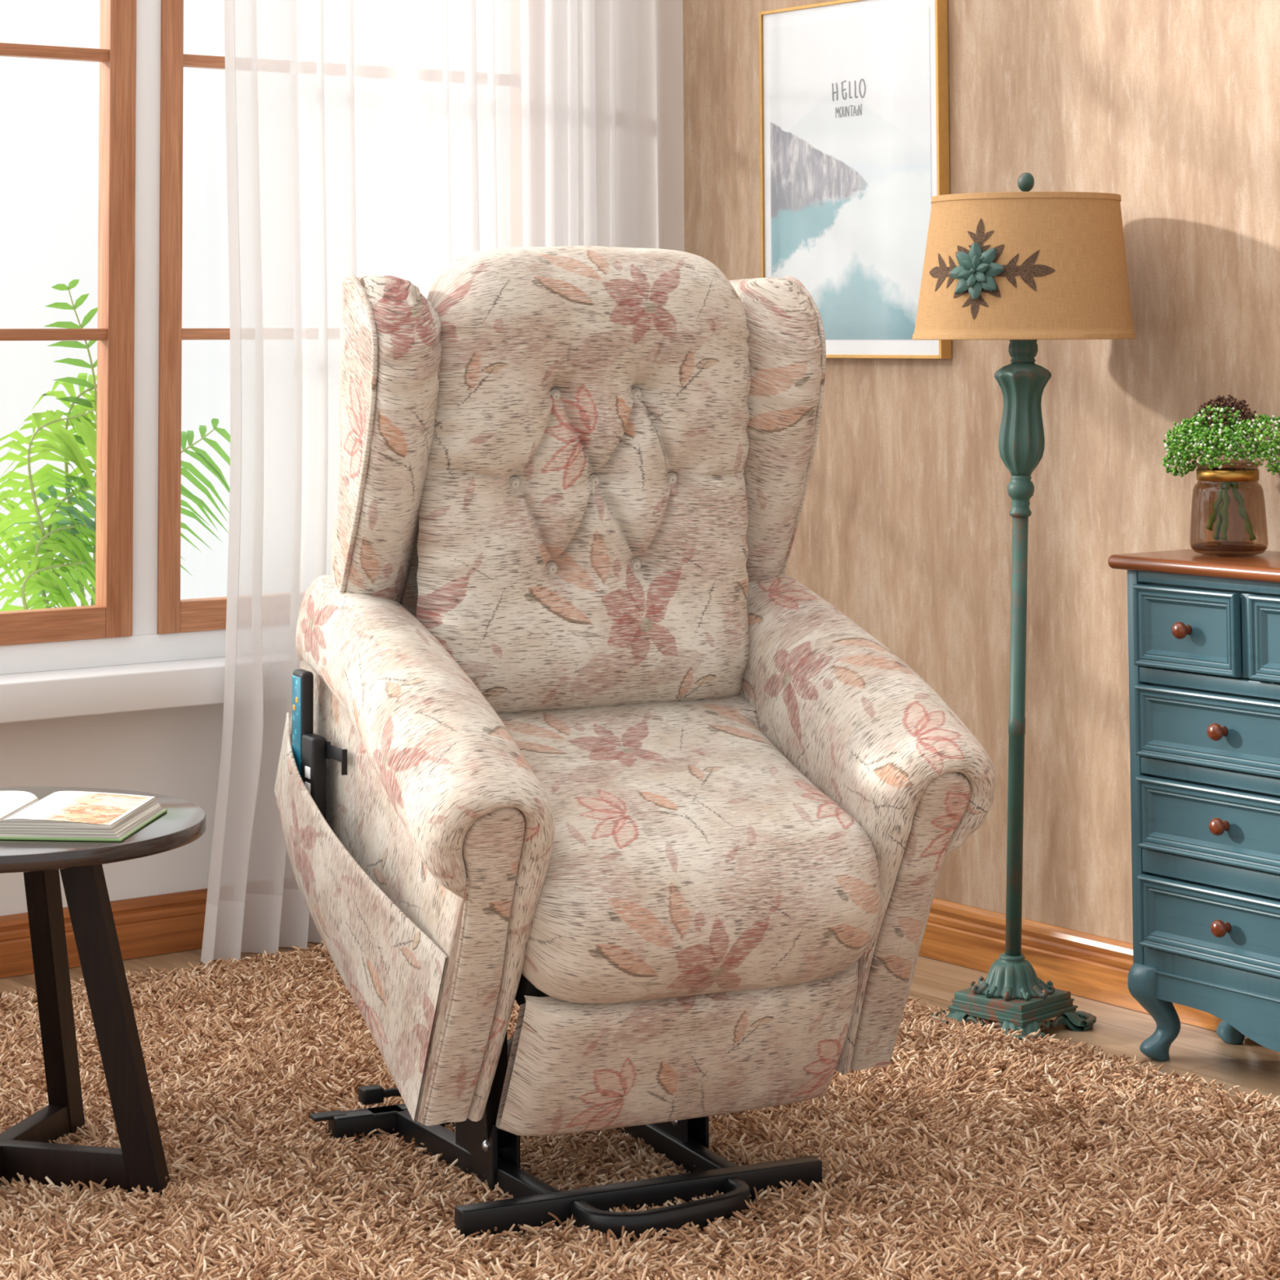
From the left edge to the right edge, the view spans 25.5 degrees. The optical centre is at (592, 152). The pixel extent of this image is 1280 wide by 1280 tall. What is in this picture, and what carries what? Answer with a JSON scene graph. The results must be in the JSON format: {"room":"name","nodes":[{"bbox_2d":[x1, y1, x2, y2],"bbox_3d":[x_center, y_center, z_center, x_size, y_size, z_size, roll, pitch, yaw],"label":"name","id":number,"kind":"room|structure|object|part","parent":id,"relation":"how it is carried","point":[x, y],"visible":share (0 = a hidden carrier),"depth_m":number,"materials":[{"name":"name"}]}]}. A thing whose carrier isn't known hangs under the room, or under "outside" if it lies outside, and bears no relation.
{"room":"living room","nodes":[
{"label":"living room","id":0,"kind":"room"},
{"bbox_2d":[0,703,223,915],"bbox_3d":[-2.033,-0.186,4.807,5.200,3.400,0.120,2,-5,-36],"label":"wall","id":1,"kind":"structure","parent":0,"point":[173,752],"depth_m":5.48,"materials":[{"name":"white paint"}]},
{"bbox_2d":[0,888,207,977],"bbox_3d":[-1.986,1.450,4.646,5.200,0.111,0.017,2,-5,-36],"label":"baseboard","id":2,"kind":"structure","parent":1,"relation":"attached to","point":[170,922],"depth_m":5.45,"materials":[{"name":"brown wood"}]},
{"bbox_2d":[0,657,225,724],"bbox_3d":[-2.048,0.982,4.632,5.050,0.074,0.218,2,-5,-36],"label":"window sill","id":3,"kind":"structure","parent":1,"relation":"attached to","point":[105,690],"depth_m":5.34,"materials":[{"name":"white paint"}]},
{"bbox_2d":[0,0,226,675],"bbox_3d":[-1.067,-0.325,5.511,2.420,2.640,0.104,2,-5,-36],"label":"window","id":4,"kind":"structure","parent":1,"relation":"in","point":[111,615],"depth_m":5.52,"materials":[{"name":"brown wood"}]},
{"bbox_3d":[-1.215,0.899,5.287,0.647,0.060,0.048,2,-5,-36],"label":"rail","id":5,"kind":"part","parent":4,"relation":"part of","materials":[{"name":"brown wood"}]},
{"bbox_2d":[157,0,230,634],"bbox_3d":[-0.493,-0.300,5.898,0.926,2.525,0.049,2,-5,-36],"label":"window","id":6,"kind":"structure","parent":4,"relation":"attached to","point":[175,614],"depth_m":5.58,"materials":[{"name":"brown wood"}]},
{"bbox_3d":[-0.493,0.930,5.816,0.823,0.060,0.048,2,-5,-36],"label":"rail","id":7,"kind":"part","parent":6,"relation":"part of","materials":[{"name":"brown wood"}]},
{"bbox_2d":[0,942,1279,1101],"bbox_3d":[-0.440,1.403,2.640,5.320,0.060,5.320,2,-5,-36],"label":"floor","id":8,"kind":"structure","parent":0,"point":[1117,1030],"depth_m":4.84,"materials":[{"name":"brown wood"}]},
{"bbox_2d":[0,941,1279,1279],"bbox_3d":[-0.263,1.442,3.797,2.775,0.008,2.975,2,-5,-36],"label":"rug","id":9,"kind":"object","parent":8,"relation":"on","point":[978,1153],"visible":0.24,"depth_m":3.97,"materials":[{"name":"brown carpet"}]},
{"bbox_2d":[0,786,206,1195],"bbox_3d":[-0.840,1.197,3.991,0.580,0.503,0.580,-1,-4,15],"label":"side table","id":10,"kind":"object","parent":9,"relation":"on","point":[25,1148],"visible":0.72,"depth_m":3.94,"materials":[{"name":"black wood"}]},
{"bbox_3d":[-0.795,1.220,4.159,0.033,0.478,0.169,-1,-4,15],"label":"leg","id":11,"kind":"part","parent":10,"relation":"part of","materials":[{"name":"black wood"}]},
{"bbox_2d":[0,791,167,841],"bbox_3d":[-0.808,0.928,3.962,0.370,0.028,0.244,-1,-4,6],"label":"open book","id":12,"kind":"object","parent":10,"relation":"on","point":[60,815],"visible":1,"depth_m":3.90,"materials":[{"name":"paper"}]},
{"bbox_3d":[-0.671,1.205,3.946,0.169,0.478,0.033,-1,-4,15],"label":"leg","id":13,"kind":"part","parent":10,"relation":"part of","materials":[{"name":"black wood"}]},
{"bbox_2d":[274,245,996,1239],"bbox_3d":[0.016,0.788,4.005,0.836,1.315,0.843,1,-4,-25],"label":"recliner","id":14,"kind":"object","parent":9,"relation":"on","point":[616,774],"visible":1,"depth_m":3.88,"materials":[{"name":"fabric"}]},
{"bbox_2d":[291,668,313,778],"bbox_3d":[-0.413,0.839,4.022,0.021,0.200,0.046,1,-4,-25],"label":"remote control","id":15,"kind":"object","parent":14,"relation":"in","point":[302,679],"visible":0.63,"depth_m":4.01,"materials":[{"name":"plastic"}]},
{"bbox_2d":[302,733,347,821],"bbox_3d":[-0.377,0.894,3.947,0.028,0.150,0.115,2,-4,-27],"label":"remote control","id":16,"kind":"object","parent":14,"relation":"in","point":[316,748],"visible":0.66,"depth_m":3.96,"materials":[{"name":"black plastic"}]},
{"bbox_2d":[358,1084,401,1105],"bbox_3d":[-0.228,1.407,4.263,0.220,0.049,0.139,2,-5,-36],"label":"socket","id":17,"kind":"object","parent":14,"relation":"attached to","point":[372,1094],"depth_m":4.24,"materials":[{"name":"black plastic"}]},
{"bbox_3d":[-0.276,0.934,3.851,0.184,0.678,0.820,1,-4,-25],"label":"armrest","id":18,"kind":"part","parent":14,"relation":"part of","materials":[{"name":"beige fabric"}]},
{"bbox_3d":[-0.168,1.426,3.987,0.028,0.039,0.471,2,-4,-29],"label":"rail","id":19,"kind":"part","parent":14,"relation":"part of","materials":[{"name":"black metal"}]},
{"bbox_3d":[-0.134,1.224,3.832,0.037,0.323,0.256,0,-4,0],"label":"lift arm","id":20,"kind":"part","parent":14,"relation":"part of"},
{"bbox_3d":[-0.035,1.281,4.074,0.070,0.214,0.422,2,-4,-27],"label":"motor","id":21,"kind":"part","parent":14,"relation":"part of","materials":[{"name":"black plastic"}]},
{"bbox_2d":[416,245,751,713],"bbox_3d":[0.002,0.467,4.051,0.512,0.669,0.141,1,-4,-25],"label":"cushion","id":22,"kind":"object","parent":14,"relation":"on","point":[584,483],"depth_m":4.00,"materials":[{"name":"beige fabric"}]},
{"bbox_3d":[0.093,1.433,4.107,0.028,0.039,0.470,1,-4,-25],"label":"rail","id":23,"kind":"part","parent":14,"relation":"part of","materials":[{"name":"black metal"}]},
{"bbox_2d":[497,693,880,1004],"bbox_3d":[0.082,0.934,3.850,0.512,0.351,0.500,1,-4,-25],"label":"seat cushion","id":24,"kind":"object","parent":14,"relation":"on","point":[691,848],"depth_m":3.70,"materials":[{"name":"beige fabric"}]},
{"bbox_3d":[0.202,1.233,3.986,0.037,0.320,0.240,3,-5,-39],"label":"lift arm","id":25,"kind":"part","parent":14,"relation":"part of"},
{"bbox_3d":[0.316,0.949,4.121,0.184,0.678,0.822,1,-4,-25],"label":"armrest","id":26,"kind":"part","parent":14,"relation":"part of","materials":[{"name":"beige fabric"}]},
{"bbox_2d":[911,172,1135,1039],"bbox_3d":[0.757,0.774,4.929,0.393,1.478,0.388,3,-5,-45],"label":"floor lamp","id":27,"kind":"object","parent":8,"relation":"on","point":[1024,268],"visible":0.99,"depth_m":4.85,"materials":[{"name":"green paint"},{"name":"fabric"}]},
{"bbox_3d":[0.756,0.202,4.967,0.388,0.252,0.388,3,-5,-45],"label":"lamp shade","id":28,"kind":"part","parent":27,"relation":"part of","materials":[{"name":"fabric"}]},
{"bbox_2d":[1107,547,1279,1061],"bbox_3d":[1.210,1.068,4.457,0.288,0.826,0.810,2,-5,-36],"label":"dresser","id":29,"kind":"object","parent":8,"relation":"on","point":[1204,630],"visible":1,"depth_m":4.56,"materials":[{"name":"blue paint"}]},
{"bbox_3d":[0.928,1.419,4.668,0.071,0.156,0.071,2,-5,-36],"label":"leg","id":30,"kind":"part","parent":29,"relation":"part of","materials":[{"name":"blue paint"}]},
{"bbox_3d":[0.960,0.778,4.597,0.030,0.028,0.028,2,-5,-36],"label":"knob","id":31,"kind":"part","parent":29,"relation":"part of","materials":[{"name":"brown wood"}]},
{"bbox_3d":[0.967,0.778,4.603,0.016,0.133,0.218,2,-5,-36],"label":"drawer","id":32,"kind":"part","parent":29,"relation":"part of","materials":[{"name":"blue paint"}]},
{"bbox_3d":[1.113,0.921,4.395,0.016,0.116,0.710,2,-5,-36],"label":"drawer","id":33,"kind":"part","parent":29,"relation":"part of","materials":[{"name":"blue paint"}]},
{"bbox_3d":[1.114,1.071,4.385,0.016,0.116,0.710,2,-5,-36],"label":"drawer","id":34,"kind":"part","parent":29,"relation":"part of","materials":[{"name":"blue paint"}]},
{"bbox_3d":[1.114,1.231,4.375,0.016,0.115,0.710,2,-5,-36],"label":"drawer","id":35,"kind":"part","parent":29,"relation":"part of","materials":[{"name":"blue paint"}]},
{"bbox_3d":[1.003,0.929,4.529,0.030,0.028,0.028,2,-5,-36],"label":"knob","id":36,"kind":"part","parent":29,"relation":"part of","materials":[{"name":"brown wood"}]},
{"bbox_3d":[1.003,1.079,4.520,0.030,0.028,0.028,2,-5,-36],"label":"knob","id":37,"kind":"part","parent":29,"relation":"part of","materials":[{"name":"brown wood"}]},
{"bbox_3d":[1.004,1.239,4.510,0.030,0.028,0.028,2,-5,-36],"label":"knob","id":38,"kind":"part","parent":29,"relation":"part of","materials":[{"name":"brown wood"}]},
{"bbox_2d":[1189,459,1268,555],"bbox_3d":[1.062,0.593,4.718,0.128,0.154,0.128,2,-5,-36],"label":"glass jar","id":39,"kind":"object","parent":29,"relation":"on","point":[1230,473],"visible":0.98,"depth_m":4.68,"materials":[{"name":"brown"}]},
{"bbox_2d":[1162,394,1279,540],"bbox_3d":[1.064,0.527,4.723,0.213,0.245,0.224,-1,-4,6],"label":"bunch","id":40,"kind":"object","parent":39,"relation":"on","point":[1202,440],"visible":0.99,"depth_m":4.69,"materials":[{"name":"green plant"}]},
{"bbox_3d":[1.044,0.588,4.717,0.044,0.085,0.014,1,-4,-12],"label":"stem","id":41,"kind":"part","parent":40,"relation":"part of","materials":[{"name":"green plant"}]},
{"bbox_3d":[1.056,0.600,4.736,0.014,0.102,0.049,1,-4,-20],"label":"stem","id":42,"kind":"part","parent":40,"relation":"part of","materials":[{"name":"green plant"}]},
{"bbox_3d":[1.052,0.594,4.698,0.014,0.099,0.037,-2,-4,30],"label":"stem","id":43,"kind":"part","parent":40,"relation":"part of","materials":[{"name":"green plant"}]},
{"bbox_3d":[1.084,0.595,4.702,0.046,0.100,0.014,-3,-5,38],"label":"stem","id":44,"kind":"part","parent":40,"relation":"part of","materials":[{"name":"green plant"}]},
{"bbox_3d":[1.080,1.425,4.779,0.064,0.156,0.071,2,-5,-36],"label":"leg","id":45,"kind":"part","parent":29,"relation":"part of","materials":[{"name":"blue paint"}]},
{"bbox_3d":[1.113,0.765,4.405,0.016,0.133,0.218,2,-5,-36],"label":"drawer","id":46,"kind":"part","parent":29,"relation":"part of","materials":[{"name":"blue paint"}]},
{"bbox_2d":[682,0,1279,943],"bbox_3d":[1.354,-0.206,4.688,0.120,3.400,4.320,2,-5,-36],"label":"wall","id":47,"kind":"structure","parent":0,"point":[1171,108],"depth_m":5.21,"materials":[{"name":"wood"}]},
{"bbox_2d":[200,0,684,965],"bbox_3d":[-0.282,0.294,5.785,1.131,2.546,0.113,2,-4,-33],"label":"curtain","id":48,"kind":"object","parent":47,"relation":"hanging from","point":[406,140],"visible":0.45,"depth_m":5.66,"materials":[{"name":"white fabric"}]},
{"bbox_2d":[759,0,951,359],"bbox_3d":[0.521,0.051,5.681,0.028,0.722,0.541,2,-5,-36],"label":"picture frame","id":49,"kind":"object","parent":47,"relation":"attached to","point":[855,131],"visible":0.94,"depth_m":5.66,"materials":[{"name":"gold metal"}]},
{"bbox_2d":[918,897,1253,1040],"bbox_3d":[1.339,1.428,4.494,0.017,0.111,4.200,2,-5,-36],"label":"baseboard","id":50,"kind":"structure","parent":47,"relation":"attached to","point":[1095,967],"depth_m":5.17,"materials":[{"name":"brown wood"}]},
{"bbox_2d":[1195,541,1265,551],"bbox_3d":[1.063,0.656,4.713,0.121,0.010,0.121,2,-5,-36],"label":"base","id":51,"kind":"object","parent":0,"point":[1251,544],"depth_m":4.67,"materials":[{"name":"brown glass"}]},
{"label":"outside","id":52,"kind":"structure","parent":0,"visible":0},
{"bbox_3d":[-2.917,1.800,7.760,9.000,0.060,5.870,2,-5,-36],"label":"ground","id":53,"kind":"structure","parent":52,"visible":0},
{"bbox_2d":[0,279,230,611],"bbox_3d":[-1.058,0.966,6.108,0.694,1.383,0.230,2,-5,-36],"label":"palm plant","id":54,"kind":"object","parent":53,"relation":"on","point":[68,536],"visible":0.48,"depth_m":6.06,"materials":[{"name":"green plant"}]}
]}

